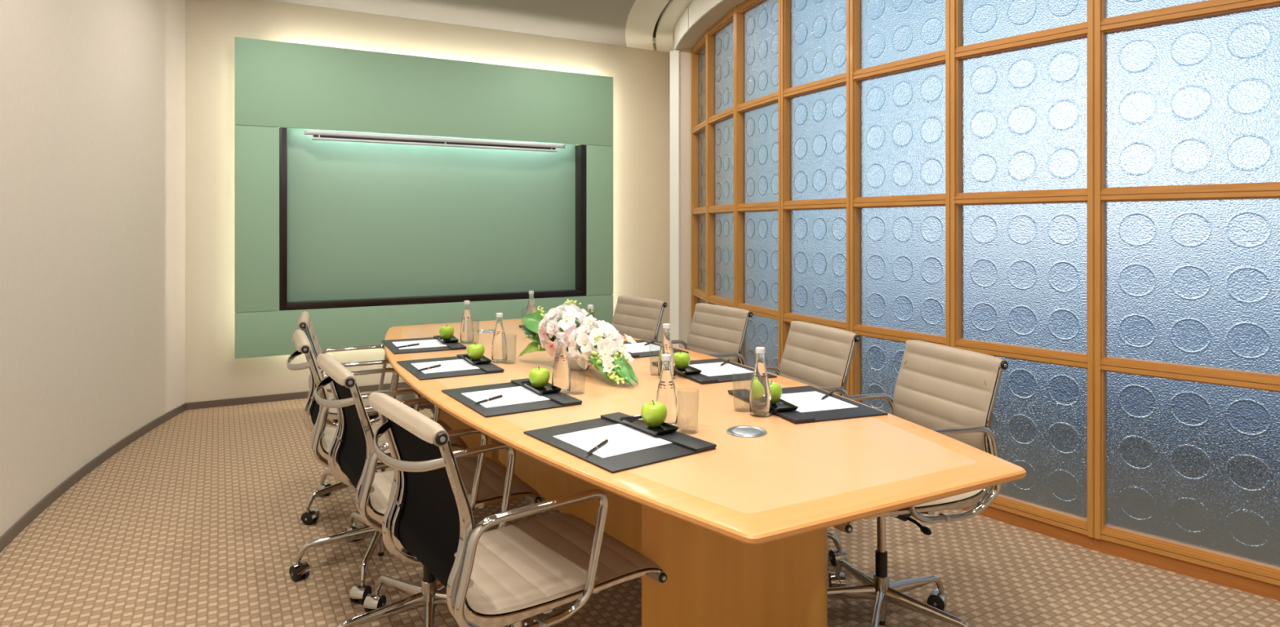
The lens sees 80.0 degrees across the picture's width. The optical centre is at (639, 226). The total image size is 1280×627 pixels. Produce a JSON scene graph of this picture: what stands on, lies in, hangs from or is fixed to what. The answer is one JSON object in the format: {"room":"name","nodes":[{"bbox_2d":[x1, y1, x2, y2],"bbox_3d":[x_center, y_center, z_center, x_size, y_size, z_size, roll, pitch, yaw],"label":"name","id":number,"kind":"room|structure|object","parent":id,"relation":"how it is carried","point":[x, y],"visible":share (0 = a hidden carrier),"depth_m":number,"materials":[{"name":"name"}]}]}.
{"room":"conference room","nodes":[
{"label":"conference room","id":0,"kind":"room"},
{"bbox_2d":[0,0,185,537],"bbox_3d":[-1.667,-0.246,1.975,0.946,3.132,7.721,0,0,-32],"label":"wall","id":1,"kind":"structure","parent":0,"point":[92,92],"depth_m":4.06,"materials":[{"name":"beige paint"}]},
{"bbox_2d":[0,402,186,552],"bbox_3d":[-1.595,1.295,2.014,0.809,0.050,7.714,0,0,-32],"label":"baseboard","id":2,"kind":"structure","parent":1,"relation":"attached to","point":[14,531],"depth_m":3.95,"materials":[{"name":"grey metal"}]},
{"bbox_2d":[185,0,670,402],"bbox_3d":[-1.647,-0.246,6.494,5.800,3.132,0.150,0,0,-29],"label":"wall","id":3,"kind":"structure","parent":0,"point":[641,146],"depth_m":5.96,"materials":[{"name":"beige paint"}]},
{"bbox_2d":[185,382,411,409],"bbox_3d":[-1.620,1.295,6.417,3.828,0.050,0.012,0,0,-29],"label":"baseboard","id":4,"kind":"structure","parent":3,"relation":"attached to","point":[272,397],"depth_m":5.74,"materials":[{"name":"wood"}]},
{"bbox_2d":[234,36,613,358],"bbox_3d":[-1.626,-0.209,6.326,3.065,2.325,0.165,0,0,-29],"label":"panel","id":5,"kind":"object","parent":3,"relation":"attached to","point":[366,240],"visible":0.97,"depth_m":6.16,"materials":[{"name":"green"}]},
{"bbox_2d":[304,129,564,152],"bbox_3d":[-1.608,-0.694,6.282,2.122,0.075,0.073,0,0,-29],"label":"picture light","id":6,"kind":"object","parent":5,"relation":"attached to","point":[317,135],"visible":1,"depth_m":6.19,"materials":[{"name":"grey metal"}]},
{"bbox_2d":[270,0,635,46],"bbox_3d":[-0.051,-1.762,2.889,5.305,0.100,7.706,0,0,-29],"label":"ceiling","id":7,"kind":"structure","parent":0,"point":[600,21],"depth_m":6.12,"materials":[{"name":"grey paint"}]},
{"bbox_2d":[0,397,1279,626],"bbox_3d":[0.099,1.370,3.025,6.100,0.100,8.200,0,0,-29],"label":"floor","id":8,"kind":"structure","parent":0,"point":[195,522],"depth_m":2.99,"materials":[{"name":"carpet"}]},
{"bbox_2d":[291,311,434,524],"bbox_3d":[-1.281,0.863,3.605,0.660,0.914,0.631,0,0,-23],"label":"office chair","id":9,"kind":"object","parent":8,"relation":"on","point":[304,323],"visible":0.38,"depth_m":3.46,"materials":[{"name":"beige leather"}]},
{"bbox_2d":[301,506,319,519],"bbox_3d":[-1.468,1.275,3.402,0.067,0.057,0.060,0,0,14],"label":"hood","id":10,"kind":"object","parent":9,"relation":"attached to","point":[313,513],"depth_m":3.38,"materials":[{"name":"silver metal"}]},
{"bbox_2d":[315,481,331,491],"bbox_3d":[-1.554,1.275,3.760,0.060,0.057,0.067,0,0,28],"label":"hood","id":11,"kind":"object","parent":9,"relation":"attached to","point":[322,485],"depth_m":3.74,"materials":[{"name":"silver metal"}]},
{"bbox_2d":[286,328,467,603],"bbox_3d":[-1.032,0.863,2.983,0.636,0.914,0.651,0,0,-27],"label":"office chair","id":12,"kind":"object","parent":8,"relation":"on","point":[315,415],"visible":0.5,"depth_m":2.86,"materials":[{"name":"beige leather"}]},
{"bbox_2d":[288,559,310,576],"bbox_3d":[-1.276,1.275,2.862,0.067,0.057,0.060,0,0,38],"label":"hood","id":13,"kind":"object","parent":12,"relation":"attached to","point":[300,568],"depth_m":2.85,"materials":[{"name":"silver metal"}]},
{"bbox_2d":[345,523,360,531],"bbox_3d":[-1.208,1.275,3.224,0.067,0.057,0.060,0,0,-38],"label":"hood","id":14,"kind":"object","parent":12,"relation":"attached to","point":[351,526],"depth_m":3.21,"materials":[{"name":"silver metal"}]},
{"bbox_2d":[349,579,371,598],"bbox_3d":[-0.984,1.275,2.687,0.060,0.057,0.067,0,0,11],"label":"hood","id":15,"kind":"object","parent":12,"relation":"attached to","point":[362,590],"depth_m":2.67,"materials":[{"name":"silver metal"}]},
{"bbox_2d":[314,353,542,626],"bbox_3d":[-0.692,0.863,2.426,0.646,0.914,0.633,0,0,-32],"label":"office chair","id":16,"kind":"object","parent":8,"relation":"on","point":[353,460],"visible":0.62,"depth_m":2.37,"materials":[{"name":"beige leather"}]},
{"bbox_2d":[363,590,386,608],"bbox_3d":[-0.909,1.275,2.617,0.060,0.057,0.067,0,0,12],"label":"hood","id":17,"kind":"object","parent":16,"relation":"attached to","point":[376,600],"depth_m":2.60,"materials":[{"name":"silver metal"}]},
{"bbox_2d":[367,391,666,626],"bbox_3d":[-0.319,0.863,1.897,0.651,0.914,0.621,0,0,-36],"label":"office chair","id":18,"kind":"object","parent":8,"relation":"on","point":[504,575],"visible":1,"depth_m":1.76,"materials":[{"name":"beige leather"}]},
{"bbox_2d":[611,295,666,341],"bbox_3d":[-0.209,0.863,4.194,0.658,0.914,0.648,0,0,-35],"label":"office chair","id":19,"kind":"object","parent":8,"relation":"on","point":[638,317],"visible":0.24,"depth_m":4.30,"materials":[{"name":"beige leather"}]},
{"bbox_2d":[655,302,752,364],"bbox_3d":[0.169,0.863,3.807,0.661,0.914,0.625,0,0,-28],"label":"office chair","id":20,"kind":"object","parent":8,"relation":"on","point":[719,331],"visible":0.27,"depth_m":3.86,"materials":[{"name":"beige leather"}]},
{"bbox_2d":[384,318,1026,626],"bbox_3d":[-0.240,0.925,2.867,1.206,0.790,3.150,0,0,-29],"label":"conference table","id":21,"kind":"object","parent":8,"relation":"on","point":[737,530],"visible":0.69,"depth_m":1.99,"materials":[{"name":"brown wood"}]},
{"bbox_2d":[381,335,466,354],"bbox_3d":[-0.974,0.524,3.417,0.302,0.012,0.402,0,0,-26],"label":"desk pad","id":22,"kind":"object","parent":21,"relation":"on","point":[454,345],"visible":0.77,"depth_m":3.30,"materials":[{"name":"black leather"}]},
{"bbox_2d":[391,339,447,349],"bbox_3d":[-0.987,0.524,3.411,0.203,0.001,0.224,0,0,-26],"label":"paper sheet","id":23,"kind":"object","parent":22,"relation":"on","point":[426,343],"visible":1,"depth_m":3.41,"materials":[{"name":"white paper"}]},
{"bbox_2d":[395,342,419,347],"bbox_3d":[-1.017,0.519,3.333,0.008,0.009,0.130,0,0,37],"label":"ballpoint pen","id":24,"kind":"object","parent":23,"relation":"on","point":[416,344],"visible":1,"depth_m":3.34,"materials":[{"name":"black plastic"}]},
{"bbox_2d":[436,335,458,342],"bbox_3d":[-0.878,0.512,3.481,0.074,0.012,0.167,0,0,-23],"label":"tray","id":25,"kind":"object","parent":22,"relation":"on","point":[453,339],"visible":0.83,"depth_m":3.46,"materials":[{"name":"black ceramic"}]},
{"bbox_2d":[439,324,453,339],"bbox_3d":[-0.883,0.481,3.491,0.066,0.068,0.068,0,0,29],"label":"apple","id":26,"kind":"object","parent":25,"relation":"on","point":[446,332],"visible":1,"depth_m":3.47,"materials":[{"name":"green food"}]},
{"bbox_2d":[396,353,504,380],"bbox_3d":[-0.723,0.524,2.882,0.302,0.012,0.402,0,0,-29],"label":"desk pad","id":27,"kind":"object","parent":21,"relation":"on","point":[485,368],"visible":0.66,"depth_m":2.78,"materials":[{"name":"black leather"}]},
{"bbox_2d":[410,359,479,373],"bbox_3d":[-0.736,0.524,2.875,0.203,0.001,0.224,0,0,-29],"label":"paper sheet","id":28,"kind":"object","parent":27,"relation":"on","point":[458,364],"visible":1,"depth_m":2.87,"materials":[{"name":"white paper"}]},
{"bbox_2d":[415,364,440,371],"bbox_3d":[-0.779,0.519,2.810,0.008,0.009,0.130,0,0,28],"label":"ballpoint pen","id":29,"kind":"object","parent":28,"relation":"on","point":[437,365],"visible":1,"depth_m":2.81,"materials":[{"name":"black plastic"}]},
{"bbox_2d":[462,355,492,364],"bbox_3d":[-0.631,0.512,2.950,0.074,0.012,0.167,0,0,-26],"label":"tray","id":30,"kind":"object","parent":27,"relation":"on","point":[483,359],"visible":0.72,"depth_m":2.93,"materials":[{"name":"black plastic"}]},
{"bbox_2d":[466,342,484,359],"bbox_3d":[-0.637,0.481,2.961,0.068,0.068,0.066,0,0,-3],"label":"apple","id":31,"kind":"object","parent":30,"relation":"on","point":[475,351],"visible":1,"depth_m":2.94,"materials":[{"name":"green food"}]},
{"bbox_2d":[460,300,473,342],"bbox_3d":[-0.795,0.435,3.505,0.060,0.190,0.060,0,0,5],"label":"water bottle","id":32,"kind":"object","parent":21,"relation":"on","point":[467,326],"visible":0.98,"depth_m":3.48,"materials":[{"name":"clear glass"}]},
{"bbox_2d":[476,328,494,333],"bbox_3d":[-0.773,0.528,3.865,0.104,0.004,0.104,0,0,-29],"label":"cable grommet","id":33,"kind":"object","parent":21,"relation":"on","point":[487,331],"visible":0.83,"depth_m":3.86,"materials":[{"name":"grey metal"}]},
{"bbox_2d":[491,312,506,362],"bbox_3d":[-0.554,0.435,3.007,0.060,0.190,0.060,0,0,37],"label":"water bottle","id":34,"kind":"object","parent":21,"relation":"on","point":[499,341],"visible":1,"depth_m":2.99,"materials":[{"name":"clear glass"}]},
{"bbox_2d":[441,377,582,417],"bbox_3d":[-0.406,0.524,2.367,0.302,0.012,0.402,0,0,-32],"label":"desk pad","id":35,"kind":"object","parent":21,"relation":"on","point":[558,399],"visible":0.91,"depth_m":2.28,"materials":[{"name":"black leather"}]},
{"bbox_2d":[461,386,550,408],"bbox_3d":[-0.418,0.524,2.360,0.203,0.001,0.224,0,0,-32],"label":"paper sheet","id":36,"kind":"object","parent":35,"relation":"on","point":[519,394],"visible":1,"depth_m":2.36,"materials":[{"name":"white paper"}]},
{"bbox_2d":[472,394,502,404],"bbox_3d":[-0.457,0.519,2.293,0.008,0.009,0.130,0,0,31],"label":"ballpoint pen","id":37,"kind":"object","parent":36,"relation":"on","point":[500,395],"visible":1,"depth_m":2.30,"materials":[{"name":"black plastic"}]},
{"bbox_2d":[520,380,561,394],"bbox_3d":[-0.317,0.512,2.440,0.074,0.012,0.167,0,0,-29],"label":"tray","id":38,"kind":"object","parent":35,"relation":"on","point":[548,388],"visible":0.75,"depth_m":2.42,"materials":[{"name":"black plastic"}]},
{"bbox_2d":[528,366,550,387],"bbox_3d":[-0.323,0.481,2.450,0.068,0.068,0.066,0,0,-29],"label":"apple","id":39,"kind":"object","parent":38,"relation":"on","point":[539,377],"visible":1,"depth_m":2.43,"materials":[{"name":"green food"}]},
{"bbox_2d":[525,290,536,315],"bbox_3d":[-0.576,0.435,4.045,0.060,0.190,0.060,0,0,-4],"label":"water bottle","id":40,"kind":"object","parent":21,"relation":"on","point":[531,308],"visible":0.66,"depth_m":4.03,"materials":[{"name":"clear glass"}]},
{"bbox_2d":[551,332,570,393],"bbox_3d":[-0.252,0.435,2.445,0.060,0.190,0.060,0,0,-42],"label":"water bottle","id":41,"kind":"object","parent":21,"relation":"on","point":[561,377],"visible":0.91,"depth_m":2.43,"materials":[{"name":"clear glass"}]},
{"bbox_2d":[519,299,638,387],"bbox_3d":[-0.210,0.403,2.811,0.215,0.254,0.743,0,0,-40],"label":"flower arrangement","id":42,"kind":"object","parent":21,"relation":"on","point":[586,338],"visible":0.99,"depth_m":2.72,"materials":[{"name":"white plant"}]},
{"bbox_2d":[587,304,593,313],"bbox_3d":[-0.215,0.435,3.320,0.060,0.190,0.060,0,0,43],"label":"water bottle","id":43,"kind":"object","parent":21,"relation":"on","point":[590,307],"visible":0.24,"depth_m":3.31,"materials":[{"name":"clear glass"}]},
{"bbox_2d":[523,412,716,473],"bbox_3d":[-0.058,0.524,1.890,0.302,0.012,0.402,0,0,-37],"label":"desk pad","id":44,"kind":"object","parent":21,"relation":"on","point":[682,445],"visible":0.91,"depth_m":1.81,"materials":[{"name":"black leather"}]},
{"bbox_2d":[552,423,672,457],"bbox_3d":[-0.070,0.524,1.881,0.203,0.001,0.224,0,0,-37],"label":"paper sheet","id":45,"kind":"object","parent":44,"relation":"on","point":[622,439],"visible":1,"depth_m":1.87,"materials":[{"name":"white paper"}]},
{"bbox_2d":[584,438,608,455],"bbox_3d":[-0.102,0.519,1.798,0.008,0.009,0.130,0,0,21],"label":"ballpoint pen","id":46,"kind":"object","parent":45,"relation":"on","point":[605,441],"visible":1,"depth_m":1.80,"materials":[{"name":"black plastic"}]},
{"bbox_2d":[619,414,679,435],"bbox_3d":[0.022,0.512,1.973,0.074,0.012,0.167,0,0,-34],"label":"tray","id":47,"kind":"object","parent":44,"relation":"on","point":[637,421],"visible":0.82,"depth_m":1.96,"materials":[{"name":"black ceramic"}]},
{"bbox_2d":[640,400,666,427],"bbox_3d":[0.036,0.481,1.971,0.068,0.068,0.066,0,0,21],"label":"apple","id":48,"kind":"object","parent":47,"relation":"on","point":[654,414],"visible":1,"depth_m":1.95,"materials":[{"name":"green food"}]},
{"bbox_2d":[622,339,688,358],"bbox_3d":[-0.023,0.524,3.306,0.302,0.012,0.402,0,0,-29],"label":"desk pad","id":49,"kind":"object","parent":21,"relation":"on","point":[642,354],"visible":0.35,"depth_m":3.19,"materials":[{"name":"black leather"}]},
{"bbox_2d":[622,342,660,352],"bbox_3d":[-0.011,0.524,3.313,0.203,0.001,0.224,0,0,-29],"label":"paper sheet","id":50,"kind":"object","parent":49,"relation":"on","point":[637,347],"visible":0.64,"depth_m":3.32,"materials":[{"name":"white paper"}]},
{"bbox_2d":[643,340,655,345],"bbox_3d":[0.042,0.519,3.412,0.008,0.009,0.130,0,0,24],"label":"ballpoint pen","id":51,"kind":"object","parent":50,"relation":"on","point":[652,341],"visible":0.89,"depth_m":3.41,"materials":[{"name":"black plastic"}]},
{"bbox_2d":[655,353,677,426],"bbox_3d":[0.070,0.435,2.033,0.060,0.190,0.060,0,0,41],"label":"water bottle","id":52,"kind":"object","parent":21,"relation":"on","point":[666,394],"visible":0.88,"depth_m":2.02,"materials":[{"name":"clear glass"}]},
{"bbox_2d":[657,323,675,377],"bbox_3d":[0.093,0.435,2.674,0.060,0.190,0.060,0,0,25],"label":"water bottle","id":53,"kind":"object","parent":21,"relation":"on","point":[666,347],"visible":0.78,"depth_m":2.66,"materials":[{"name":"clear glass"}]},
{"bbox_2d":[651,358,777,384],"bbox_3d":[0.264,0.524,2.808,0.302,0.012,0.402,0,0,-24],"label":"desk pad","id":54,"kind":"object","parent":21,"relation":"on","point":[700,378],"visible":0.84,"depth_m":2.67,"materials":[{"name":"black leather"}]},
{"bbox_2d":[675,364,702,374],"bbox_3d":[0.154,0.512,2.750,0.074,0.012,0.167,0,0,-21],"label":"tray","id":55,"kind":"object","parent":54,"relation":"on","point":[689,370],"visible":0.48,"depth_m":2.71,"materials":[{"name":"black ceramic"}]},
{"bbox_2d":[674,350,689,369],"bbox_3d":[0.148,0.481,2.760,0.066,0.068,0.068,0,0,-18],"label":"apple","id":56,"kind":"object","parent":55,"relation":"on","point":[682,358],"visible":0.93,"depth_m":2.73,"materials":[{"name":"green food"}]},
{"bbox_2d":[688,361,753,376],"bbox_3d":[0.277,0.524,2.814,0.203,0.001,0.224,0,0,-24],"label":"paper sheet","id":57,"kind":"object","parent":54,"relation":"on","point":[713,369],"visible":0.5,"depth_m":2.80,"materials":[{"name":"white paper"}]},
{"bbox_2d":[720,359,729,365],"bbox_3d":[0.324,0.519,2.917,0.008,0.009,0.130,0,0,22],"label":"ballpoint pen","id":58,"kind":"object","parent":57,"relation":"on","point":[728,360],"visible":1,"depth_m":2.91,"materials":[{"name":"black plastic"}]},
{"bbox_2d":[726,425,767,437],"bbox_3d":[0.275,0.528,1.970,0.104,0.004,0.104,0,0,-29],"label":"cable grommet","id":59,"kind":"object","parent":21,"relation":"on","point":[742,431],"visible":1,"depth_m":1.96,"materials":[{"name":"grey metal"}]},
{"bbox_2d":[749,346,771,417],"bbox_3d":[0.339,0.435,2.150,0.060,0.190,0.060,0,0,18],"label":"water bottle","id":60,"kind":"object","parent":21,"relation":"on","point":[760,396],"visible":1,"depth_m":2.13,"materials":[{"name":"clear glass"}]},
{"bbox_2d":[728,385,888,424],"bbox_3d":[0.489,0.524,2.287,0.302,0.012,0.402,0,0,-20],"label":"desk pad","id":61,"kind":"object","parent":21,"relation":"on","point":[795,416],"visible":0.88,"depth_m":2.16,"materials":[{"name":"black leather"}]},
{"bbox_2d":[771,398,798,411],"bbox_3d":[0.386,0.512,2.213,0.074,0.012,0.167,0,0,-17],"label":"tray","id":62,"kind":"object","parent":61,"relation":"on","point":[782,405],"visible":0.53,"depth_m":2.18,"materials":[{"name":"black plastic"}]},
{"bbox_2d":[768,380,782,404],"bbox_3d":[0.380,0.481,2.223,0.068,0.068,0.066,0,0,37],"label":"apple","id":63,"kind":"object","parent":62,"relation":"on","point":[775,388],"visible":0.6,"depth_m":2.20,"materials":[{"name":"green food"}]},
{"bbox_2d":[780,391,858,412],"bbox_3d":[0.502,0.524,2.292,0.203,0.001,0.224,0,0,-20],"label":"paper sheet","id":64,"kind":"object","parent":61,"relation":"on","point":[806,402],"visible":0.64,"depth_m":2.28,"materials":[{"name":"white paper"}]},
{"bbox_2d":[820,390,833,399],"bbox_3d":[0.577,0.519,2.354,0.008,0.009,0.130,0,0,30],"label":"ballpoint pen","id":65,"kind":"object","parent":64,"relation":"on","point":[832,391],"visible":1,"depth_m":2.35,"materials":[{"name":"black plastic"}]},
{"bbox_2d":[706,9,733,306],"bbox_3d":[0.633,-0.105,5.625,0.100,2.850,0.662,0,0,-13],"label":"window","id":66,"kind":"structure","parent":8,"relation":"on","point":[719,37],"depth_m":5.73,"materials":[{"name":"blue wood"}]},
{"bbox_2d":[733,0,777,374],"bbox_3d":[0.805,-0.105,5.028,0.100,2.850,0.662,0,0,-19],"label":"window","id":67,"kind":"structure","parent":8,"relation":"on","point":[755,22],"depth_m":5.08,"materials":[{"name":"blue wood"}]},
{"bbox_2d":[751,320,860,565],"bbox_3d":[0.497,0.863,3.033,0.649,0.914,0.623,0,0,-21],"label":"office chair","id":68,"kind":"object","parent":8,"relation":"on","point":[815,355],"visible":0.3,"depth_m":3.06,"materials":[{"name":"beige leather"}]},
{"bbox_2d":[828,547,847,563],"bbox_3d":[0.774,1.275,2.986,0.060,0.057,0.067,0,0,-15],"label":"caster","id":69,"kind":"object","parent":68,"relation":"attached to","point":[836,554],"depth_m":2.96,"materials":[{"name":"silver metal"}]},
{"bbox_2d":[777,0,846,391],"bbox_3d":[1.040,-0.105,4.453,0.100,2.850,0.662,0,0,-25],"label":"window","id":70,"kind":"structure","parent":8,"relation":"on","point":[812,33],"depth_m":4.50,"materials":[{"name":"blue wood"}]},
{"bbox_2d":[846,0,945,413],"bbox_3d":[1.335,-0.105,3.906,0.100,2.850,0.662,0,0,-32],"label":"window","id":71,"kind":"structure","parent":8,"relation":"on","point":[895,49],"depth_m":3.95,"materials":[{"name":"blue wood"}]},
{"bbox_2d":[827,339,1008,626],"bbox_3d":[0.787,0.863,2.505,0.647,0.914,0.644,0,0,-19],"label":"office chair","id":72,"kind":"object","parent":8,"relation":"on","point":[951,392],"visible":0.57,"depth_m":2.47,"materials":[{"name":"beige leather"}]},
{"bbox_2d":[828,571,845,587],"bbox_3d":[0.718,1.275,2.784,0.060,0.057,0.067,0,0,5],"label":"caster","id":73,"kind":"object","parent":72,"relation":"attached to","point":[836,579],"depth_m":2.76,"materials":[{"name":"silver metal"}]},
{"bbox_2d":[927,588,947,608],"bbox_3d":[1.027,1.275,2.640,0.067,0.057,0.060,0,0,32],"label":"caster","id":74,"kind":"object","parent":72,"relation":"attached to","point":[937,598],"depth_m":2.62,"materials":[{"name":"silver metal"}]},
{"bbox_2d":[945,0,1096,551],"bbox_3d":[1.687,-0.105,3.394,0.100,2.850,0.662,0,0,-38],"label":"window","id":75,"kind":"structure","parent":8,"relation":"on","point":[1016,70],"depth_m":3.37,"materials":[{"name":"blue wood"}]},
{"bbox_2d":[1087,0,1279,600],"bbox_3d":[2.091,-0.105,2.922,0.100,2.850,0.662,0,0,-44],"label":"window","id":76,"kind":"structure","parent":8,"relation":"on","point":[1184,95],"depth_m":2.92,"materials":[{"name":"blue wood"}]},
{"bbox_2d":[672,30,691,349],"bbox_3d":[0.516,-0.196,7.105,0.633,3.032,1.128,0,0,-11],"label":"wall","id":77,"kind":"structure","parent":0,"point":[686,54],"depth_m":6.55,"materials":[{"name":"beige paint"}]},
{"bbox_2d":[625,0,693,52],"bbox_3d":[1.896,-1.760,3.892,2.218,0.104,7.826,0,0,-34],"label":"trim","id":78,"kind":"structure","parent":77,"relation":"attached to","point":[643,14],"depth_m":6.41,"materials":[{"name":"white paint"}]},
{"bbox_2d":[653,3,667,37],"bbox_3d":[1.787,-1.756,3.645,1.264,0.028,7.443,0,0,-35],"label":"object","id":79,"kind":"structure","parent":77,"relation":"attached to","point":[656,24],"depth_m":6.64,"materials":[{"name":"black"}]},
{"bbox_2d":[670,49,680,348],"bbox_3d":[0.326,-0.101,6.599,0.140,2.842,0.071,0,0,10],"label":"column","id":80,"kind":"structure","parent":77,"relation":"attached to","point":[675,55],"depth_m":6.58,"materials":[{"name":"white paint"}]},
{"bbox_2d":[691,32,706,321],"bbox_3d":[0.525,-0.105,6.237,0.100,2.850,0.662,0,0,-7],"label":"window","id":81,"kind":"structure","parent":77,"relation":"in","point":[699,51],"depth_m":6.48,"materials":[{"name":"brown wood"}]},
{"bbox_2d":[674,0,724,49],"bbox_3d":[1.977,-1.611,3.526,1.080,0.178,6.878,0,0,-38],"label":"trim","id":82,"kind":"structure","parent":77,"relation":"attached to","point":[696,10],"depth_m":5.78,"materials":[{"name":"white paint"}]},
{"bbox_2d":[676,0,747,49],"bbox_3d":[2.216,-1.619,3.617,1.529,0.186,7.050,0,0,-39],"label":"trim","id":83,"kind":"structure","parent":77,"relation":"attached to","point":[697,32],"depth_m":5.70,"materials":[{"name":"beige paint"}]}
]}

